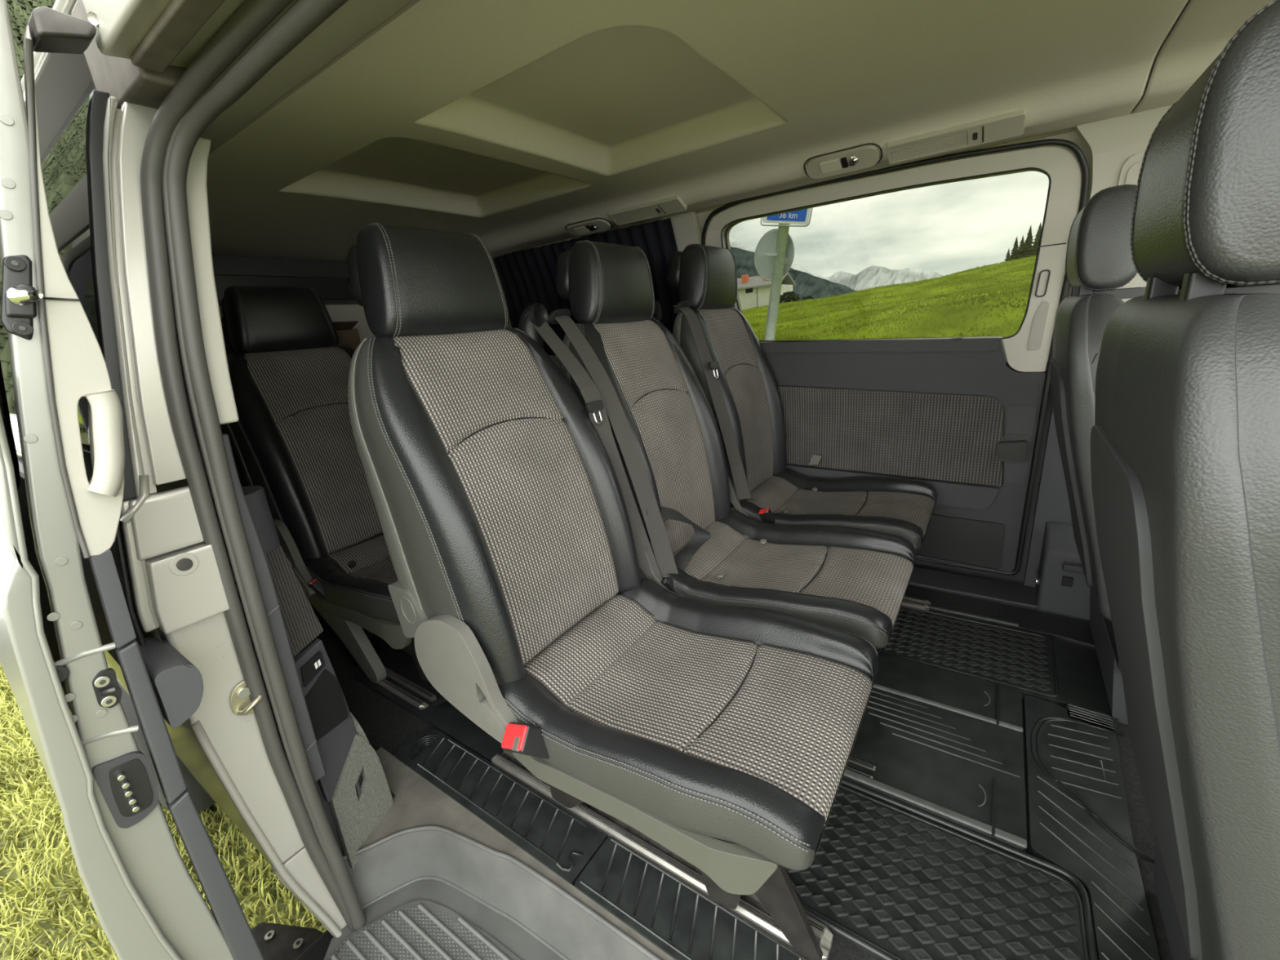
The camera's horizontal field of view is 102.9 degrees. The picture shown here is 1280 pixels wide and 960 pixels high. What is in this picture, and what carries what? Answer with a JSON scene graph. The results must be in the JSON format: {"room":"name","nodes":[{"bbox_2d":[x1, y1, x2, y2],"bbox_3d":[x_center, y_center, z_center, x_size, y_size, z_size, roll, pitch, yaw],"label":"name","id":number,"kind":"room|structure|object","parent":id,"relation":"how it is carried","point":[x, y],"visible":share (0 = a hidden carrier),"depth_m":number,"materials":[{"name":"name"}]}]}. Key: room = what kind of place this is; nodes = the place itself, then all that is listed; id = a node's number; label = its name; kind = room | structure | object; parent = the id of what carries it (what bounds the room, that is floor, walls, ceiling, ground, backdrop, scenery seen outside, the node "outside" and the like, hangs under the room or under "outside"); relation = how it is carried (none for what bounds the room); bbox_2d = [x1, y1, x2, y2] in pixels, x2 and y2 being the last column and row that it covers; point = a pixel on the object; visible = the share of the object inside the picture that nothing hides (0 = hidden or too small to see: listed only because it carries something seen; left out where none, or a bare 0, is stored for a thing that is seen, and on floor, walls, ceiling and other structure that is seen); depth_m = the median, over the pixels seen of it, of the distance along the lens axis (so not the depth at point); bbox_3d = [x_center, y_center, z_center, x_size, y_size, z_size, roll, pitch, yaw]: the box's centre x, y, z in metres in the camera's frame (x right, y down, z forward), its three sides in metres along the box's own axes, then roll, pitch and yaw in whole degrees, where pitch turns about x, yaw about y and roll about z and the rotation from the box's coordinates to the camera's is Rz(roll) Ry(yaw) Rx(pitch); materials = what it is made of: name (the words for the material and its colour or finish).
{"room":"vehicle interior","nodes":[
{"label":"vehicle interior","id":0,"kind":"room"},
{"bbox_2d":[21,0,93,157],"bbox_3d":[-0.098,-0.904,1.219,3.700,0.025,1.700,7,20,34],"label":"window","id":1,"kind":"structure","parent":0,"point":[61,79],"depth_m":0.93,"materials":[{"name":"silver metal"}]},
{"bbox_2d":[40,80,344,855],"bbox_3d":[-1.292,-0.005,1.334,1.620,1.590,0.150,7,20,34],"label":"wall","id":2,"kind":"structure","parent":0,"point":[180,483],"depth_m":0.98,"materials":[{"name":"grey"}]},
{"bbox_2d":[0,93,99,481],"bbox_3d":[-1.183,-0.288,0.990,1.190,0.490,0.114,7,20,34],"label":"window","id":3,"kind":"structure","parent":2,"relation":"in","point":[64,169],"depth_m":0.71,"materials":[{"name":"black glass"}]},
{"bbox_2d":[71,0,244,109],"bbox_3d":[0.148,-0.450,0.103,2.120,0.125,0.107,7,20,34],"label":"trim","id":4,"kind":"structure","parent":2,"relation":"attached to","point":[139,50],"depth_m":0.55,"materials":[{"name":"silver metal"}]},
{"bbox_2d":[0,0,323,959],"bbox_3d":[-1.035,0.211,0.988,1.134,1.625,0.336,7,20,34],"label":"sliding door","id":5,"kind":"structure","parent":2,"relation":"in","point":[144,896],"depth_m":0.59,"materials":[{"name":"silver metal"}]},
{"bbox_2d":[98,680,106,684],"bbox_3d":[-0.641,0.241,0.608,0.001,0.006,0.006,7,20,34],"label":"socket","id":6,"kind":"object","parent":5,"relation":"attached to","point":[100,682],"depth_m":0.61,"materials":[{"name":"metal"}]},
{"bbox_2d":[106,698,112,704],"bbox_3d":[-0.640,0.267,0.615,0.001,0.006,0.006,7,20,34],"label":"screw","id":7,"kind":"object","parent":5,"relation":"attached to","point":[108,701],"depth_m":0.61,"materials":[{"name":"metal"}]},
{"bbox_2d":[16,89,346,937],"bbox_3d":[-1.343,0.184,1.302,1.770,1.555,0.227,7,20,34],"label":"door pillar","id":8,"kind":"structure","parent":2,"relation":"attached to","point":[180,593],"depth_m":0.72,"materials":[{"name":"silver metal"}]},
{"bbox_2d":[186,137,239,424],"bbox_3d":[-0.639,-0.283,0.752,0.060,0.390,0.098,7,20,34],"label":"trim","id":9,"kind":"structure","parent":2,"relation":"attached to","point":[197,175],"depth_m":0.73,"materials":[{"name":"grey plastic"}]},
{"bbox_2d":[140,0,366,930],"bbox_3d":[-0.118,0.239,0.589,1.133,1.485,0.152,4,19,28],"label":"door seal","id":10,"kind":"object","parent":2,"relation":"attached to","point":[258,34],"depth_m":0.71,"materials":[{"name":"grey rubber"}]},
{"bbox_2d":[200,433,393,869],"bbox_3d":[-0.838,0.313,1.099,0.655,0.885,0.152,7,20,34],"label":"console","id":11,"kind":"object","parent":2,"relation":"attached to","point":[348,772],"visible":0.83,"depth_m":0.96,"materials":[{"name":"plastic"}]},
{"bbox_2d":[300,650,324,687],"bbox_3d":[-0.616,0.354,0.959,0.009,0.040,0.054,-1,17,12],"label":"rocker switch","id":12,"kind":"object","parent":11,"relation":"attached to","point":[312,662],"depth_m":0.96,"materials":[{"name":"black plastic"}]},
{"bbox_2d":[304,669,348,741],"bbox_3d":[-0.608,0.432,0.982,0.011,0.122,0.086,-1,17,13],"label":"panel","id":13,"kind":"object","parent":11,"relation":"on","point":[325,699],"depth_m":0.98,"materials":[{"name":"black plastic"}]},
{"bbox_2d":[200,0,420,154],"bbox_3d":[-0.463,-0.531,0.657,3.600,0.052,0.114,7,20,34],"label":"trim","id":14,"kind":"structure","parent":2,"relation":"attached to","point":[349,25],"depth_m":0.61,"materials":[{"name":"grey plastic"}]},
{"bbox_2d":[295,929,333,959],"bbox_3d":[-0.107,1.053,0.655,1.300,0.170,0.100,7,20,34],"label":"trim","id":15,"kind":"structure","parent":2,"relation":"attached to","point":[317,950],"depth_m":0.99,"materials":[{"name":"black plastic"}]},
{"bbox_2d":[324,746,675,959],"bbox_3d":[-0.168,0.857,0.799,1.400,0.140,0.328,7,20,34],"label":"entry step","id":16,"kind":"structure","parent":2,"relation":"attached to","point":[433,880],"depth_m":1.00,"materials":[{"name":"plastic"}]},
{"bbox_2d":[212,255,376,342],"bbox_3d":[-1.491,-0.332,2.399,0.060,1.550,1.850,7,20,34],"label":"wall","id":17,"kind":"structure","parent":0,"point":[330,279],"depth_m":2.26,"materials":[{"name":"grey"}]},
{"bbox_2d":[213,274,354,301],"bbox_3d":[-1.487,-0.863,2.299,0.015,0.100,1.300,7,20,34],"label":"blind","id":18,"kind":"object","parent":17,"relation":"attached to","point":[330,287],"depth_m":2.25,"materials":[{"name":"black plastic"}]},
{"bbox_2d":[506,211,701,368],"bbox_3d":[-0.380,-0.435,2.631,1.652,1.410,0.177,7,20,34],"label":"wall","id":19,"kind":"structure","parent":0,"point":[686,228],"depth_m":1.97,"materials":[{"name":"beige plastic"}]},
{"bbox_2d":[493,217,679,355],"bbox_3d":[-0.267,-0.830,2.347,1.061,0.490,0.134,7,20,34],"label":"curtain","id":20,"kind":"object","parent":19,"relation":"hanging from","point":[527,277],"visible":0.27,"depth_m":2.34,"materials":[{"name":"black fabric"}]},
{"bbox_2d":[693,112,1132,213],"bbox_3d":[0.333,-1.057,1.829,3.700,0.126,0.075,7,20,34],"label":"trim","id":21,"kind":"structure","parent":19,"relation":"attached to","point":[1070,130],"depth_m":1.38,"materials":[{"name":"beige plastic"}]},
{"bbox_2d":[300,603,1173,959],"bbox_3d":[0.220,0.539,1.630,3.950,0.052,1.584,7,20,34],"label":"floor","id":22,"kind":"structure","parent":0,"point":[386,725],"depth_m":1.27,"materials":[{"name":"plastic"}]},
{"bbox_2d":[220,285,429,684],"bbox_3d":[-0.851,-0.030,1.618,0.947,1.181,0.521,7,20,34],"label":"passenger seat","id":23,"kind":"object","parent":22,"relation":"on","point":[292,437],"visible":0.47,"depth_m":1.60,"materials":[{"name":"black leather"}]},
{"bbox_2d":[377,666,436,708],"bbox_3d":[-0.703,0.616,1.509,0.280,0.020,0.054,7,20,34],"label":"rail","id":24,"kind":"object","parent":22,"relation":"on","point":[412,700],"visible":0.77,"depth_m":1.49,"materials":[{"name":"metal"}]},
{"bbox_2d":[348,646,503,763],"bbox_3d":[-0.595,0.622,1.479,0.692,0.012,0.158,7,20,34],"label":"floor mat","id":25,"kind":"object","parent":22,"relation":"on","point":[445,717],"visible":0.46,"depth_m":1.41,"materials":[{"name":"rubber"}]},
{"bbox_2d":[394,729,607,885],"bbox_3d":[-0.344,0.699,1.148,0.604,0.015,0.109,7,20,34],"label":"floor mat","id":26,"kind":"object","parent":22,"relation":"on","point":[562,841],"visible":1,"depth_m":1.10,"materials":[{"name":"rubber"}]},
{"bbox_2d":[491,750,832,959],"bbox_3d":[-0.019,0.704,1.023,0.775,0.020,0.054,7,20,34],"label":"rail","id":27,"kind":"object","parent":22,"relation":"on","point":[749,907],"visible":0.55,"depth_m":0.97,"materials":[{"name":"metal"}]},
{"bbox_2d":[346,222,878,959],"bbox_3d":[-0.129,0.092,1.013,1.075,1.182,0.556,8,21,36],"label":"passenger seat","id":28,"kind":"object","parent":27,"relation":"on","point":[526,589],"visible":1,"depth_m":0.94,"materials":[{"name":"fabric"}]},
{"bbox_2d":[520,310,544,324],"bbox_3d":[-0.258,-0.393,1.232,0.034,0.034,0.066,7,20,34],"label":"outlet","id":29,"kind":"object","parent":28,"relation":"attached to","point":[528,317],"depth_m":1.21,"materials":[{"name":"black plastic"}]},
{"bbox_2d":[574,836,810,959],"bbox_3d":[0.101,0.752,0.846,0.469,0.015,0.109,7,20,34],"label":"floor mat","id":30,"kind":"object","parent":22,"relation":"on","point":[682,921],"visible":1,"depth_m":0.88,"materials":[{"name":"rubber"}]},
{"bbox_2d":[845,756,875,778],"bbox_3d":[0.190,0.600,1.306,0.775,0.020,0.054,7,20,34],"label":"rail","id":31,"kind":"object","parent":22,"relation":"on","point":[851,759],"visible":0.18,"depth_m":1.11,"materials":[{"name":"metal"}]},
{"bbox_2d":[902,595,930,610],"bbox_3d":[0.635,0.379,1.911,0.790,0.020,0.054,7,20,34],"label":"rail","id":32,"kind":"object","parent":22,"relation":"on","point":[905,602],"visible":0.12,"depth_m":1.70,"materials":[{"name":"metal"}]},
{"bbox_2d":[842,651,1026,852],"bbox_3d":[0.532,0.570,1.309,0.728,0.025,0.480,7,20,34],"label":"floor panel","id":33,"kind":"object","parent":22,"relation":"on","point":[946,744],"visible":0.6,"depth_m":1.14,"materials":[{"name":"plastic"}]},
{"bbox_2d":[548,240,915,648],"bbox_3d":[0.240,-0.055,1.369,0.906,1.167,0.567,7,20,34],"label":"passenger seat","id":34,"kind":"object","parent":33,"relation":"on","point":[664,425],"visible":0.77,"depth_m":1.36,"materials":[{"name":"grey fabric"}]},
{"bbox_2d":[548,308,571,324],"bbox_3d":[-0.200,-0.407,1.270,0.034,0.034,0.066,7,20,34],"label":"outlet","id":35,"kind":"object","parent":34,"relation":"attached to","point":[561,316],"depth_m":1.26,"materials":[{"name":"black plastic"}]},
{"bbox_2d":[785,777,1098,959],"bbox_3d":[0.348,0.688,0.984,0.812,0.014,0.301,7,20,34],"label":"floor mat","id":36,"kind":"object","parent":22,"relation":"on","point":[892,882],"visible":0.73,"depth_m":0.87,"materials":[{"name":"rubber"}]},
{"bbox_2d":[875,604,1111,715],"bbox_3d":[0.834,0.469,1.574,0.910,0.011,0.307,7,20,34],"label":"floor mat","id":37,"kind":"object","parent":22,"relation":"on","point":[1052,668],"visible":0.67,"depth_m":1.44,"materials":[{"name":"rubber"}]},
{"bbox_2d":[666,244,937,550],"bbox_3d":[0.534,-0.207,1.746,0.842,1.190,0.549,7,20,34],"label":"passenger seat","id":38,"kind":"object","parent":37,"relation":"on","point":[731,366],"visible":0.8,"depth_m":1.75,"materials":[{"name":"grey fabric"}]},
{"bbox_2d":[673,301,689,313],"bbox_3d":[0.132,-0.544,1.602,0.034,0.034,0.066,7,20,34],"label":"outlet","id":39,"kind":"object","parent":38,"relation":"attached to","point":[683,306],"depth_m":1.59,"materials":[{"name":"black plastic"}]},
{"bbox_2d":[903,585,1095,647],"bbox_3d":[0.960,0.405,1.745,0.917,0.018,0.144,7,21,35],"label":"floor mat","id":40,"kind":"object","parent":22,"relation":"on","point":[1078,631],"visible":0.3,"depth_m":1.60,"materials":[{"name":"rubber"}]},
{"bbox_2d":[1023,695,1159,959],"bbox_3d":[0.821,0.664,0.931,0.178,0.017,0.783,7,20,34],"label":"floor mat","id":41,"kind":"object","parent":22,"relation":"on","point":[1079,824],"visible":0.99,"depth_m":0.97,"materials":[{"name":"rubber"}]},
{"bbox_2d":[1065,702,1118,731],"bbox_3d":[1.063,0.563,1.198,0.095,0.016,0.064,7,20,34],"label":"floor mat","id":42,"kind":"object","parent":22,"relation":"on","point":[1108,719],"visible":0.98,"depth_m":1.20,"materials":[{"name":"rubber"}]},
{"bbox_2d":[1049,184,1146,724],"bbox_3d":[1.321,-0.032,1.093,0.745,1.163,0.482,7,20,34],"label":"seat","id":43,"kind":"object","parent":22,"relation":"on","point":[1099,261],"visible":0.36,"depth_m":1.06,"materials":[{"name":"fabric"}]},
{"bbox_2d":[1103,617,1120,671],"bbox_3d":[1.424,0.308,1.143,0.565,0.176,0.470,7,20,34],"label":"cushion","id":44,"kind":"object","parent":43,"relation":"on","point":[1108,634],"depth_m":1.21,"materials":[{"name":"black leather"}]},
{"bbox_2d":[1090,0,1279,959],"bbox_3d":[0.842,0.210,0.428,0.746,1.163,0.482,7,20,34],"label":"seat","id":45,"kind":"object","parent":22,"relation":"on","point":[1185,433],"visible":1,"depth_m":0.40,"materials":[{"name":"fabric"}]},
{"bbox_2d":[206,0,1275,261],"bbox_3d":[-0.055,-0.792,1.232,3.620,0.184,1.445,7,20,34],"label":"ceiling","id":46,"kind":"structure","parent":0,"point":[508,124],"depth_m":1.09,"materials":[{"name":"grey fabric"}]},
{"bbox_2d":[564,215,613,235],"bbox_3d":[-0.202,-0.994,1.993,0.212,0.047,0.078,7,20,34],"label":"reading lamp","id":47,"kind":"object","parent":46,"relation":"attached to","point":[596,224],"visible":1,"depth_m":1.98,"materials":[{"name":"beige plastic"}]},
{"bbox_2d":[585,225,593,231],"bbox_3d":[-0.197,-0.982,1.986,0.016,0.019,0.036,7,20,34],"label":"switch","id":48,"kind":"object","parent":47,"relation":"attached to","point":[588,228],"depth_m":1.98,"materials":[{"name":"black plastic"}]},
{"bbox_2d":[608,195,687,225],"bbox_3d":[0.024,-0.968,1.836,0.300,0.042,0.068,7,20,34],"label":"ceiling vent","id":49,"kind":"object","parent":46,"relation":"in","point":[671,205],"visible":1,"depth_m":1.82,"materials":[{"name":"beige plastic"}]},
{"bbox_2d":[803,142,882,178],"bbox_3d":[0.573,-0.907,1.448,0.212,0.056,0.075,7,20,34],"label":"reading lamp","id":50,"kind":"object","parent":46,"relation":"attached to","point":[863,156],"visible":1,"depth_m":1.44,"materials":[{"name":"beige plastic"}]},
{"bbox_2d":[840,156,848,168],"bbox_3d":[0.577,-0.896,1.438,0.016,0.024,0.034,7,20,34],"label":"switch","id":51,"kind":"object","parent":50,"relation":"attached to","point":[844,160],"depth_m":1.44,"materials":[{"name":"black plastic"}]},
{"bbox_2d":[885,109,1026,164],"bbox_3d":[0.800,-0.875,1.308,0.300,0.044,0.067,7,20,34],"label":"ceiling light","id":52,"kind":"object","parent":46,"relation":"in","point":[1011,124],"visible":1,"depth_m":1.29,"materials":[{"name":"beige plastic"}]},
{"bbox_2d":[696,131,1090,585],"bbox_3d":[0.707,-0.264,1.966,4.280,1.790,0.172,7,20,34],"label":"seal","id":53,"kind":"structure","parent":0,"point":[1018,578],"depth_m":1.70,"materials":[{"name":"beige"}]},
{"bbox_2d":[701,138,1088,575],"bbox_3d":[1.379,-0.264,1.413,2.637,1.324,0.193,7,20,34],"label":"door","id":54,"kind":"structure","parent":53,"relation":"in","point":[950,415],"depth_m":1.73,"materials":[{"name":"beige"}]},
{"bbox_2d":[723,168,1048,340],"bbox_3d":[0.742,-0.692,1.721,0.965,0.465,0.097,7,20,34],"label":"window","id":55,"kind":"structure","parent":54,"relation":"attached to","point":[957,258],"depth_m":1.66,"materials":[{"name":"clear glass"}]},
{"bbox_2d":[908,566,1037,611],"bbox_3d":[0.846,0.357,2.003,1.170,0.062,0.138,7,20,34],"label":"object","id":56,"kind":"structure","parent":53,"relation":"attached to","point":[1020,596],"depth_m":1.76,"materials":[{"name":"grey plastic"}]},
{"bbox_2d":[1035,573,1039,588],"bbox_3d":[1.288,0.327,1.653,0.009,0.051,0.051,7,20,34],"label":"socket","id":57,"kind":"object","parent":53,"relation":"attached to","point":[1037,578],"depth_m":1.64,"materials":[{"name":"silver metal"}]},
{"bbox_2d":[1022,405,1090,622],"bbox_3d":[1.498,0.107,1.457,0.574,0.848,0.202,7,20,34],"label":"trim","id":58,"kind":"structure","parent":53,"relation":"attached to","point":[1054,567],"depth_m":1.60,"materials":[{"name":"grey plastic"}]},
{"bbox_2d":[1070,104,1173,302],"bbox_3d":[1.379,-0.596,1.286,0.518,0.607,0.170,7,20,34],"label":"trim","id":59,"kind":"structure","parent":53,"relation":"attached to","point":[1117,146],"depth_m":1.27,"materials":[{"name":"beige plastic"}]},
{"label":"outside","id":60,"kind":"structure","parent":0,"visible":0},
{"bbox_2d":[18,0,32,47],"bbox_3d":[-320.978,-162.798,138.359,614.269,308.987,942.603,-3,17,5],"label":"wooded slope","id":61,"kind":"structure","parent":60,"point":[25,11],"depth_m":333.46,"materials":[{"name":"green plant"}]},
{"bbox_2d":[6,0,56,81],"bbox_3d":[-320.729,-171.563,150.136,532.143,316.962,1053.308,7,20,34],"label":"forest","id":62,"kind":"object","parent":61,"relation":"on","point":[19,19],"visible":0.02,"depth_m":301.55,"materials":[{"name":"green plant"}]},
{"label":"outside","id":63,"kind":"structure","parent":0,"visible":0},
{"bbox_2d":[0,449,327,959],"bbox_3d":[-8.280,2.055,1.575,45.000,0.432,20.000,7,20,34],"label":"ground","id":64,"kind":"structure","parent":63,"point":[3,872],"depth_m":1.61,"materials":[{"name":"green plant"}]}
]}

